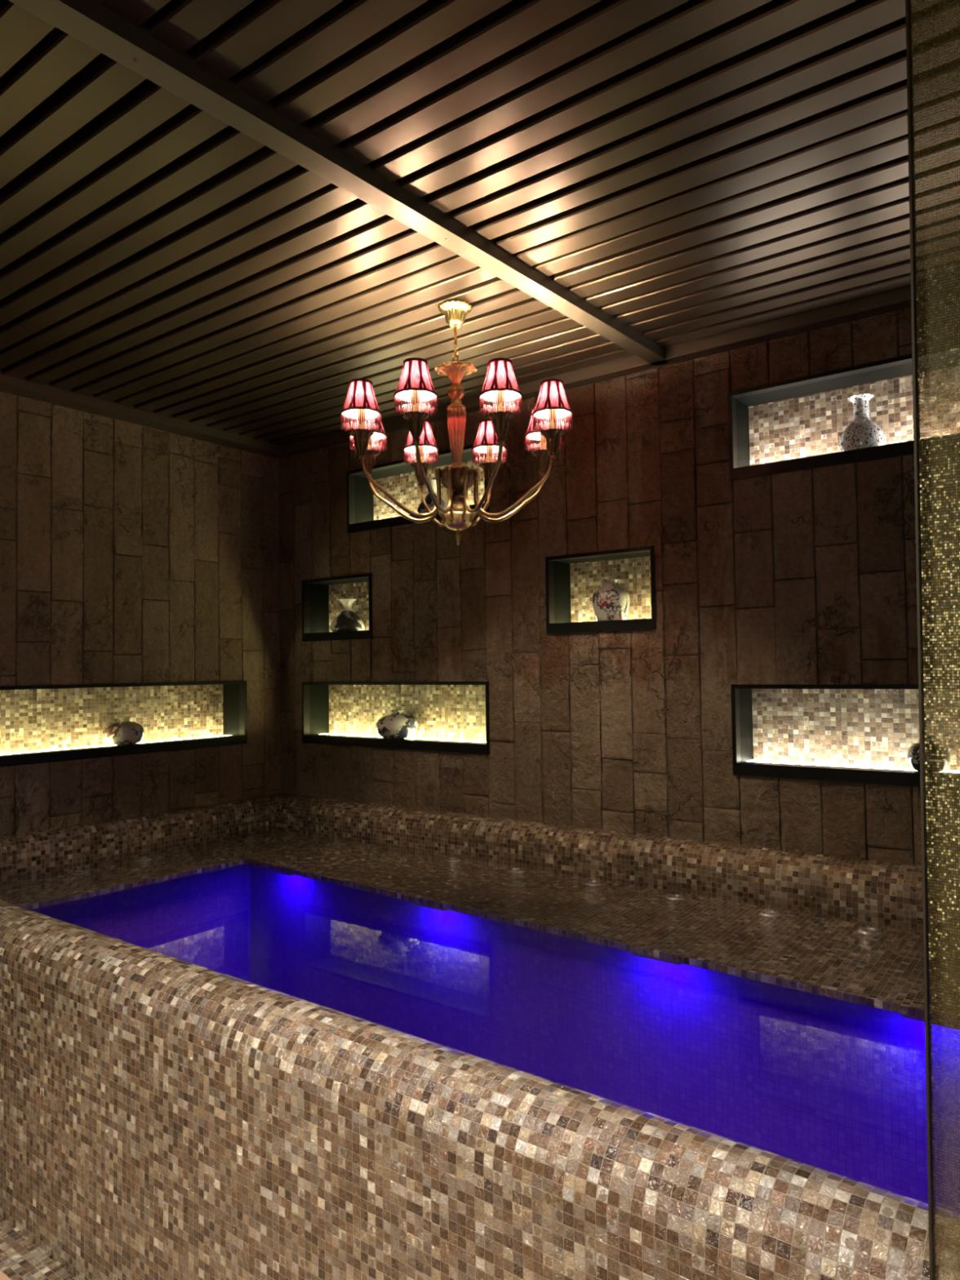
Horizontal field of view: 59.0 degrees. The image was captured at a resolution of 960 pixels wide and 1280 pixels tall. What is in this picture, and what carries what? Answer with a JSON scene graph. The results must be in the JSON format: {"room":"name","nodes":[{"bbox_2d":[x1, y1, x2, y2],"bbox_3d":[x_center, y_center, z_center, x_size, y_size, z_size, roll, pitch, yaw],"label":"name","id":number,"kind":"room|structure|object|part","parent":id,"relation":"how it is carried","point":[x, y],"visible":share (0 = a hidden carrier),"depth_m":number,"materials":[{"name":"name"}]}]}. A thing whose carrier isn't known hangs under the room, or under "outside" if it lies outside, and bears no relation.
{"room":"spa pool room","nodes":[
{"label":"spa pool room","id":0,"kind":"room"},
{"bbox_2d":[0,1270,10,1279],"bbox_3d":[-1.355,1.651,0.175,5.400,0.050,3.462,-2,-2,37],"label":"floor","id":1,"kind":"structure","parent":0,"point":[2,1277],"depth_m":2.26,"materials":[{"name":"beige tile"}]},
{"bbox_2d":[0,1215,80,1279],"bbox_3d":[-0.329,1.662,1.636,5.300,0.001,0.108,-2,-2,37],"label":"trim","id":2,"kind":"structure","parent":1,"relation":"on","point":[21,1258],"depth_m":2.32,"materials":[{"name":"tile"}]},
{"bbox_2d":[905,0,959,1279],"bbox_3d":[1.003,0.203,0.534,1.299,2.820,0.032,-1,-2,37],"label":"glass wall","id":3,"kind":"structure","parent":1,"relation":"on","point":[908,11],"depth_m":0.92,"materials":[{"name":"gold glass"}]},
{"bbox_2d":[0,391,281,837],"bbox_3d":[-2.224,-0.130,3.448,0.020,2.040,3.600,-2,-2,37],"label":"wall","id":4,"kind":"structure","parent":0,"point":[131,553],"depth_m":4.15,"materials":[{"name":"stone"}]},
{"bbox_2d":[0,680,247,767],"bbox_3d":[-1.848,0.384,4.080,0.201,0.346,1.622,-2,-2,37],"label":"wall niche","id":5,"kind":"object","parent":4,"relation":"attached to","point":[44,723],"visible":0.99,"depth_m":4.19,"materials":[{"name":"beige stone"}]},
{"bbox_2d":[0,734,227,755],"bbox_3d":[-1.883,0.522,4.102,0.084,0.012,1.590,-2,-2,37],"label":"shelf","id":6,"kind":"object","parent":5,"relation":"attached to","point":[27,749],"depth_m":4.11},
{"bbox_2d":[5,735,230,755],"bbox_3d":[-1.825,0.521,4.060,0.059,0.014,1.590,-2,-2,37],"label":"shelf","id":7,"kind":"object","parent":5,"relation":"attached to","point":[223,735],"depth_m":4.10,"materials":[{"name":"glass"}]},
{"bbox_2d":[105,716,144,745],"bbox_3d":[-1.759,0.449,4.202,0.181,0.137,0.181,-2,-2,37],"label":"vase","id":8,"kind":"object","parent":5,"relation":"on","point":[126,731],"visible":0.98,"depth_m":4.14,"materials":[{"name":"white ceramic"}]},
{"bbox_3d":[-1.865,0.382,4.093,0.155,0.332,1.618,-2,-2,37],"label":"panel","id":9,"kind":"part","parent":5,"relation":"part of","materials":[{"name":"stone"}]},
{"bbox_2d":[0,0,959,445],"bbox_3d":[-0.737,-1.286,1.160,5.400,0.122,5.936,-2,-2,37],"label":"ceiling","id":10,"kind":"structure","parent":0,"point":[688,170],"depth_m":2.25,"materials":[{"name":"brown wood"}]},
{"bbox_2d":[8,0,670,365],"bbox_3d":[-1.019,-1.217,1.310,0.070,0.082,5.579,-2,-3,39],"label":"ceiling beam","id":11,"kind":"structure","parent":10,"relation":"attached to","point":[90,22],"depth_m":2.01,"materials":[{"name":"brown metal"}]},
{"bbox_2d":[340,298,573,546],"bbox_3d":[-0.082,-0.750,2.960,0.799,0.846,0.799,-2,-2,37],"label":"chandelier","id":12,"kind":"object","parent":10,"relation":"hanging from","point":[415,387],"visible":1,"depth_m":2.88,"materials":[{"name":"fabric"}]},
{"bbox_3d":[-0.396,-0.853,2.818,0.077,0.007,0.077,0,-2,-25],"label":"trim","id":13,"kind":"part","parent":12,"relation":"part of","materials":[{"name":"red fabric"}]},
{"bbox_3d":[-0.395,-0.801,2.816,0.130,0.104,0.130,0,-2,-25],"label":"lamp shade","id":14,"kind":"part","parent":12,"relation":"part of","materials":[{"name":"pink fabric"}]},
{"bbox_3d":[-0.394,-0.749,2.814,0.139,0.008,0.139,0,-2,-25],"label":"trim","id":15,"kind":"part","parent":12,"relation":"part of","materials":[{"name":"red fabric"}]},
{"bbox_2d":[357,408,364,428],"bbox_3d":[-0.394,-0.733,2.813,0.044,0.101,0.044,0,-2,-25],"label":"candle","id":16,"kind":"object","parent":12,"relation":"on","point":[362,425],"depth_m":2.80,"materials":[{"name":"wax"}]},
{"bbox_3d":[-0.406,-0.740,3.078,0.139,0.008,0.139,-1,-2,20],"label":"trim","id":17,"kind":"part","parent":12,"relation":"part of","materials":[{"name":"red fabric"}]},
{"bbox_3d":[-0.406,-0.792,3.079,0.130,0.104,0.130,-1,-2,20],"label":"lamp shade","id":18,"kind":"part","parent":12,"relation":"part of","materials":[{"name":"pink fabric"}]},
{"bbox_2d":[366,435,371,449],"bbox_3d":[-0.406,-0.724,3.077,0.044,0.101,0.044,-1,-2,20],"label":"candle","id":19,"kind":"object","parent":12,"relation":"on","point":[369,447],"depth_m":3.07,"materials":[{"name":"wax"}]},
{"bbox_3d":[-0.261,-0.505,2.866,0.308,0.211,0.023,0,-2,-25],"label":"arm","id":20,"kind":"part","parent":12,"relation":"part of","materials":[{"name":"brown metal"}]},
{"bbox_3d":[-0.267,-0.499,3.020,0.308,0.211,0.023,-1,-2,20],"label":"arm","id":21,"kind":"part","parent":12,"relation":"part of","materials":[{"name":"brown metal"}]},
{"bbox_3d":[-0.201,-0.862,2.639,0.077,0.007,0.077,-1,-2,20],"label":"trim","id":22,"kind":"part","parent":12,"relation":"part of","materials":[{"name":"red fabric"}]},
{"bbox_3d":[-0.200,-0.810,2.638,0.130,0.104,0.130,-1,-2,20],"label":"lamp shade","id":23,"kind":"part","parent":12,"relation":"part of","materials":[{"name":"pink fabric"}]},
{"bbox_3d":[-0.200,-0.758,2.636,0.139,0.008,0.139,-1,-2,20],"label":"trim","id":24,"kind":"part","parent":12,"relation":"part of","materials":[{"name":"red fabric"}]},
{"bbox_2d":[412,390,419,411],"bbox_3d":[-0.199,-0.742,2.635,0.044,0.101,0.044,-1,-2,20],"label":"candle","id":25,"kind":"object","parent":12,"relation":"on","point":[415,407],"depth_m":2.63,"materials":[{"name":"wax"}]},
{"bbox_3d":[-0.228,-0.788,3.274,0.130,0.104,0.130,0,-2,-25],"label":"lamp shade","id":26,"kind":"part","parent":12,"relation":"part of","materials":[{"name":"pink fabric"}]},
{"bbox_3d":[-0.227,-0.736,3.272,0.139,0.008,0.139,0,-2,-25],"label":"trim","id":27,"kind":"part","parent":12,"relation":"part of","materials":[{"name":"red fabric"}]},
{"bbox_2d":[418,445,423,462],"bbox_3d":[-0.227,-0.719,3.272,0.044,0.101,0.044,0,-2,-25],"label":"candle","id":28,"kind":"object","parent":12,"relation":"on","point":[421,457],"depth_m":3.26,"materials":[{"name":"wax"}]},
{"bbox_3d":[-0.147,-0.510,2.762,0.023,0.211,0.308,-1,-2,20],"label":"arm","id":29,"kind":"part","parent":12,"relation":"part of","materials":[{"name":"brown metal"}]},
{"bbox_3d":[-0.163,-0.497,3.134,0.023,0.211,0.308,0,-2,-25],"label":"arm","id":30,"kind":"part","parent":12,"relation":"part of","materials":[{"name":"brown metal"}]},
{"bbox_3d":[-0.079,-0.567,2.954,0.143,0.100,0.143,0,-2,-31],"label":"crown","id":31,"kind":"part","parent":12,"relation":"part of","materials":[{"name":"brown metal"}]},
{"bbox_3d":[-0.086,-1.044,2.970,0.022,0.106,0.022,-2,-2,37],"label":"rod","id":32,"kind":"part","parent":12,"relation":"part of","materials":[{"name":"gold metal"}]},
{"bbox_3d":[-0.081,-0.709,2.958,0.069,0.188,0.069,-2,-2,37],"label":"reeded glass","id":33,"kind":"part","parent":12,"relation":"part of","materials":[{"name":"red glass"}]},
{"bbox_3d":[-0.009,-0.499,3.140,0.023,0.211,0.308,-1,-2,20],"label":"arm","id":34,"kind":"part","parent":12,"relation":"part of","materials":[{"name":"brown metal"}]},
{"bbox_3d":[0.007,-0.512,2.769,0.023,0.211,0.308,0,-2,-25],"label":"arm","id":35,"kind":"part","parent":12,"relation":"part of","materials":[{"name":"brown metal"}]},
{"bbox_3d":[0.035,-0.843,3.288,0.077,0.007,0.077,-1,-2,20],"label":"trim","id":36,"kind":"part","parent":12,"relation":"part of","materials":[{"name":"red fabric"}]},
{"bbox_3d":[0.036,-0.791,3.286,0.130,0.104,0.130,-1,-2,20],"label":"lamp shade","id":37,"kind":"part","parent":12,"relation":"part of","materials":[{"name":"pink fabric"}]},
{"bbox_3d":[0.036,-0.739,3.284,0.139,0.008,0.139,-1,-2,20],"label":"trim","id":38,"kind":"part","parent":12,"relation":"part of","materials":[{"name":"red fabric"}]},
{"bbox_2d":[486,445,492,462],"bbox_3d":[0.037,-0.722,3.283,0.044,0.101,0.044,-1,-2,20],"label":"candle","id":39,"kind":"object","parent":12,"relation":"on","point":[489,459],"depth_m":3.27,"materials":[{"name":"wax"}]},
{"bbox_3d":[0.063,-0.865,2.651,0.077,0.007,0.077,0,-2,-25],"label":"trim","id":40,"kind":"part","parent":12,"relation":"part of","materials":[{"name":"red fabric"}]},
{"bbox_3d":[0.064,-0.761,2.647,0.139,0.008,0.139,0,-2,-25],"label":"trim","id":41,"kind":"part","parent":12,"relation":"part of","materials":[{"name":"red fabric"}]},
{"bbox_3d":[0.064,-0.813,2.649,0.130,0.104,0.130,0,-2,-25],"label":"lamp shade","id":42,"kind":"part","parent":12,"relation":"part of","materials":[{"name":"pink fabric"}]},
{"bbox_2d":[497,390,504,411],"bbox_3d":[0.065,-0.745,2.647,0.044,0.101,0.044,0,-2,-25],"label":"candle","id":43,"kind":"object","parent":12,"relation":"on","point":[500,407],"depth_m":2.64,"materials":[{"name":"wax"}]},
{"bbox_3d":[0.104,-0.504,3.037,0.308,0.211,0.023,0,-2,-25],"label":"arm","id":44,"kind":"part","parent":12,"relation":"part of","materials":[{"name":"brown metal"}]},
{"bbox_3d":[0.111,-0.509,2.883,0.308,0.211,0.023,-1,-2,20],"label":"arm","id":45,"kind":"part","parent":12,"relation":"part of","materials":[{"name":"brown metal"}]},
{"bbox_3d":[0.231,-0.748,3.106,0.139,0.008,0.139,0,-2,-25],"label":"trim","id":46,"kind":"part","parent":12,"relation":"part of","materials":[{"name":"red fabric"}]},
{"bbox_3d":[0.230,-0.800,3.108,0.130,0.104,0.130,0,-2,-25],"label":"lamp shade","id":47,"kind":"part","parent":12,"relation":"part of","materials":[{"name":"pink fabric"}]},
{"bbox_2d":[540,434,546,449],"bbox_3d":[0.231,-0.731,3.105,0.044,0.101,0.044,0,-2,-25],"label":"candle","id":48,"kind":"object","parent":12,"relation":"on","point":[543,446],"depth_m":3.10,"materials":[{"name":"wax"}]},
{"bbox_3d":[0.241,-0.861,2.846,0.077,0.007,0.077,-1,-2,20],"label":"trim","id":49,"kind":"part","parent":12,"relation":"part of","materials":[{"name":"red fabric"}]},
{"bbox_3d":[0.243,-0.757,2.842,0.139,0.008,0.139,-1,-2,20],"label":"trim","id":50,"kind":"part","parent":12,"relation":"part of","materials":[{"name":"red fabric"}]},
{"bbox_3d":[0.242,-0.809,2.844,0.130,0.104,0.130,-1,-2,20],"label":"lamp shade","id":51,"kind":"part","parent":12,"relation":"part of","materials":[{"name":"pink fabric"}]},
{"bbox_2d":[549,408,555,428],"bbox_3d":[0.243,-0.741,2.842,0.044,0.101,0.044,-1,-2,20],"label":"candle","id":52,"kind":"object","parent":12,"relation":"on","point":[552,425],"depth_m":2.83,"materials":[{"name":"wax"}]},
{"bbox_2d":[0,792,959,1279],"bbox_3d":[0.331,1.227,2.486,5.170,0.911,2.026,-2,-2,37],"label":"plunge pool","id":53,"kind":"object","parent":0,"point":[281,1036],"visible":1,"depth_m":2.36,"materials":[{"name":"tile"}]},
{"bbox_2d":[268,868,293,875],"bbox_3d":[-0.889,1.047,3.848,0.160,0.012,0.050,-2,-3,40],"label":"lamp","id":54,"kind":"object","parent":53,"relation":"on","point":[283,871],"depth_m":3.80,"materials":[{"name":"blue metal"}]},
{"bbox_2d":[413,902,447,911],"bbox_3d":[-0.180,1.017,3.260,0.160,0.012,0.050,-2,-3,40],"label":"lamp","id":55,"kind":"object","parent":53,"relation":"on","point":[439,906],"depth_m":3.22,"materials":[{"name":"blue metal"}]},
{"bbox_2d":[632,952,682,965],"bbox_3d":[0.560,0.986,2.647,0.160,0.012,0.050,-2,-3,40],"label":"lamp","id":56,"kind":"object","parent":53,"relation":"on","point":[660,957],"depth_m":2.60,"materials":[{"name":"blue metal"}]},
{"bbox_2d":[901,1013,959,1029],"bbox_3d":[1.161,0.960,2.149,0.160,0.012,0.050,-2,-3,40],"label":"lamp","id":57,"kind":"object","parent":53,"relation":"on","point":[920,1017],"depth_m":2.14,"materials":[{"name":"blue metal"}]},
{"bbox_2d":[278,294,959,869],"bbox_3d":[0.928,-0.177,3.336,5.200,2.040,0.021,-2,-2,37],"label":"wall","id":58,"kind":"structure","parent":0,"point":[808,576],"depth_m":3.51,"materials":[{"name":"stone"}]},
{"bbox_2d":[302,573,373,641],"bbox_3d":[-0.726,-0.168,4.686,0.534,0.344,0.201,-2,-2,37],"label":"wall niche","id":59,"kind":"object","parent":58,"relation":"attached to","point":[321,605],"visible":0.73,"depth_m":4.77,"materials":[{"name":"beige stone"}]},
{"bbox_3d":[-0.713,-0.171,4.703,0.530,0.330,0.155,-2,-2,37],"label":"panel","id":60,"kind":"part","parent":59,"relation":"part of","materials":[{"name":"tile"}]},
{"bbox_2d":[330,598,364,631],"bbox_3d":[-0.733,-0.131,4.694,0.188,0.186,0.188,-2,-2,37],"label":"vase","id":61,"kind":"object","parent":59,"relation":"on","point":[347,620],"visible":0.9,"depth_m":4.63,"materials":[{"name":"ceramic"}]},
{"bbox_3d":[-0.669,-0.172,4.762,0.502,0.304,0.012,-2,-2,37],"label":"mosaic panel","id":62,"kind":"part","parent":59,"relation":"part of","materials":[{"name":"beige tile"}]},
{"bbox_2d":[302,681,490,754],"bbox_3d":[-0.418,0.387,4.443,1.293,0.341,0.201,-2,-2,37],"label":"wall niche","id":63,"kind":"object","parent":58,"relation":"attached to","point":[450,716],"visible":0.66,"depth_m":4.48,"materials":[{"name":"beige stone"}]},
{"bbox_3d":[-0.406,0.384,4.460,1.289,0.327,0.155,-2,-2,37],"label":"panel","id":64,"kind":"part","parent":63,"relation":"part of","materials":[{"name":"stone"}]},
{"bbox_2d":[376,710,417,738],"bbox_3d":[-0.435,0.443,4.458,0.221,0.147,0.221,-2,-2,37],"label":"vase","id":65,"kind":"object","parent":63,"relation":"on","point":[397,725],"visible":0.99,"depth_m":4.38,"materials":[{"name":"white ceramic"}]},
{"bbox_2d":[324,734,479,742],"bbox_3d":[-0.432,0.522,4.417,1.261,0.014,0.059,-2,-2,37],"label":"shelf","id":66,"kind":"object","parent":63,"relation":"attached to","point":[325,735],"depth_m":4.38,"materials":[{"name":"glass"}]},
{"bbox_2d":[318,733,485,742],"bbox_3d":[-0.390,0.522,4.475,1.261,0.012,0.084,-2,-2,37],"label":"shelf","id":67,"kind":"object","parent":63,"relation":"attached to","point":[455,738],"depth_m":4.39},
{"bbox_3d":[-0.362,0.383,4.519,1.261,0.301,0.012,-2,-2,37],"label":"mosaic panel","id":68,"kind":"part","parent":63,"relation":"part of","materials":[{"name":"beige tile"}]},
{"bbox_2d":[346,444,488,533],"bbox_3d":[-0.282,-0.754,4.369,0.935,0.334,0.201,-2,-2,37],"label":"wall niche","id":69,"kind":"object","parent":58,"relation":"attached to","point":[365,511],"visible":0.41,"depth_m":4.55,"materials":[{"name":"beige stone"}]},
{"bbox_3d":[-0.225,-0.758,4.445,0.903,0.294,0.012,-2,-2,37],"label":"mosaic panel","id":70,"kind":"part","parent":69,"relation":"part of","materials":[{"name":"beige tile"}]},
{"bbox_2d":[417,478,447,513],"bbox_3d":[-0.241,-0.725,4.342,0.164,0.190,0.164,-2,-2,37],"label":"vase","id":71,"kind":"object","parent":69,"relation":"on","point":[420,508],"visible":0.47,"depth_m":4.29,"materials":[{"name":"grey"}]},
{"bbox_2d":[545,545,656,634],"bbox_3d":[0.566,-0.206,3.723,0.526,0.345,0.201,-2,-2,37],"label":"wall niche","id":72,"kind":"object","parent":58,"relation":"attached to","point":[571,580],"visible":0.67,"depth_m":3.78,"materials":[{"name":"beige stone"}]},
{"bbox_3d":[0.578,-0.208,3.740,0.522,0.331,0.155,-2,-2,37],"label":"panel","id":73,"kind":"part","parent":72,"relation":"part of","materials":[{"name":"tile"}]},
{"bbox_3d":[0.622,-0.210,3.799,0.494,0.305,0.012,-2,-2,37],"label":"mosaic panel","id":74,"kind":"part","parent":72,"relation":"part of","materials":[{"name":"beige tile"}]},
{"bbox_2d":[591,578,630,621],"bbox_3d":[0.574,-0.169,3.721,0.164,0.187,0.164,-2,-2,37],"label":"vase","id":75,"kind":"object","parent":72,"relation":"on","point":[611,602],"visible":0.93,"depth_m":3.66,"materials":[{"name":"white ceramic"}]},
{"bbox_2d":[270,272,959,458],"bbox_3d":[0.903,-1.172,3.356,5.200,0.080,0.092,-2,-2,37],"label":"crown molding","id":76,"kind":"structure","parent":58,"relation":"attached to","point":[894,300],"depth_m":3.31,"materials":[{"name":"brown wood"}]},
{"bbox_2d":[727,343,959,480],"bbox_3d":[1.548,-0.812,3.006,1.291,0.347,0.201,-2,-2,37],"label":"wall niche","id":77,"kind":"object","parent":58,"relation":"attached to","point":[798,424],"visible":0.68,"depth_m":3.23,"materials":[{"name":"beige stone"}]},
{"bbox_3d":[1.604,-0.817,3.082,1.259,0.307,0.012,-2,-2,37],"label":"mosaic panel","id":78,"kind":"part","parent":77,"relation":"part of","materials":[{"name":"beige tile"}]},
{"bbox_2d":[839,393,885,451],"bbox_3d":[1.402,-0.784,3.118,0.157,0.217,0.157,-2,-2,37],"label":"vase","id":79,"kind":"object","parent":77,"relation":"on","point":[862,432],"visible":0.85,"depth_m":3.07,"materials":[{"name":"white ceramic"}]},
{"bbox_2d":[730,684,959,787],"bbox_3d":[1.553,0.328,2.974,1.296,0.348,0.201,-2,-2,37],"label":"wall niche","id":80,"kind":"object","parent":58,"relation":"attached to","point":[853,733],"visible":0.78,"depth_m":3.20,"materials":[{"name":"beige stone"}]},
{"bbox_3d":[1.566,0.325,2.991,1.292,0.334,0.155,-2,-2,37],"label":"panel","id":81,"kind":"part","parent":80,"relation":"part of","materials":[{"name":"stone"}]},
{"bbox_2d":[744,761,959,773],"bbox_3d":[1.539,0.466,2.948,1.264,0.014,0.059,-2,-2,37],"label":"shelf","id":82,"kind":"object","parent":80,"relation":"attached to","point":[762,762],"depth_m":3.13,"materials":[{"name":"glass"}]},
{"bbox_2d":[906,735,950,771],"bbox_3d":[1.567,0.398,2.966,0.132,0.122,0.132,-2,-2,37],"label":"vase","id":83,"kind":"object","parent":80,"relation":"on","point":[913,752],"visible":0.34,"depth_m":2.93,"materials":[{"name":"black ceramic"}]},
{"bbox_3d":[-3.468,0.236,1.853,0.100,2.950,3.570,-2,-2,37],"label":"wall","id":84,"kind":"structure","parent":0,"visible":0},
{"bbox_2d":[0,368,282,456],"bbox_3d":[-2.825,-1.147,2.628,0.132,0.080,5.528,-2,-2,37],"label":"crown molding","id":85,"kind":"structure","parent":84,"relation":"attached to","point":[46,393],"depth_m":4.08,"materials":[{"name":"brown wood"}]}
]}

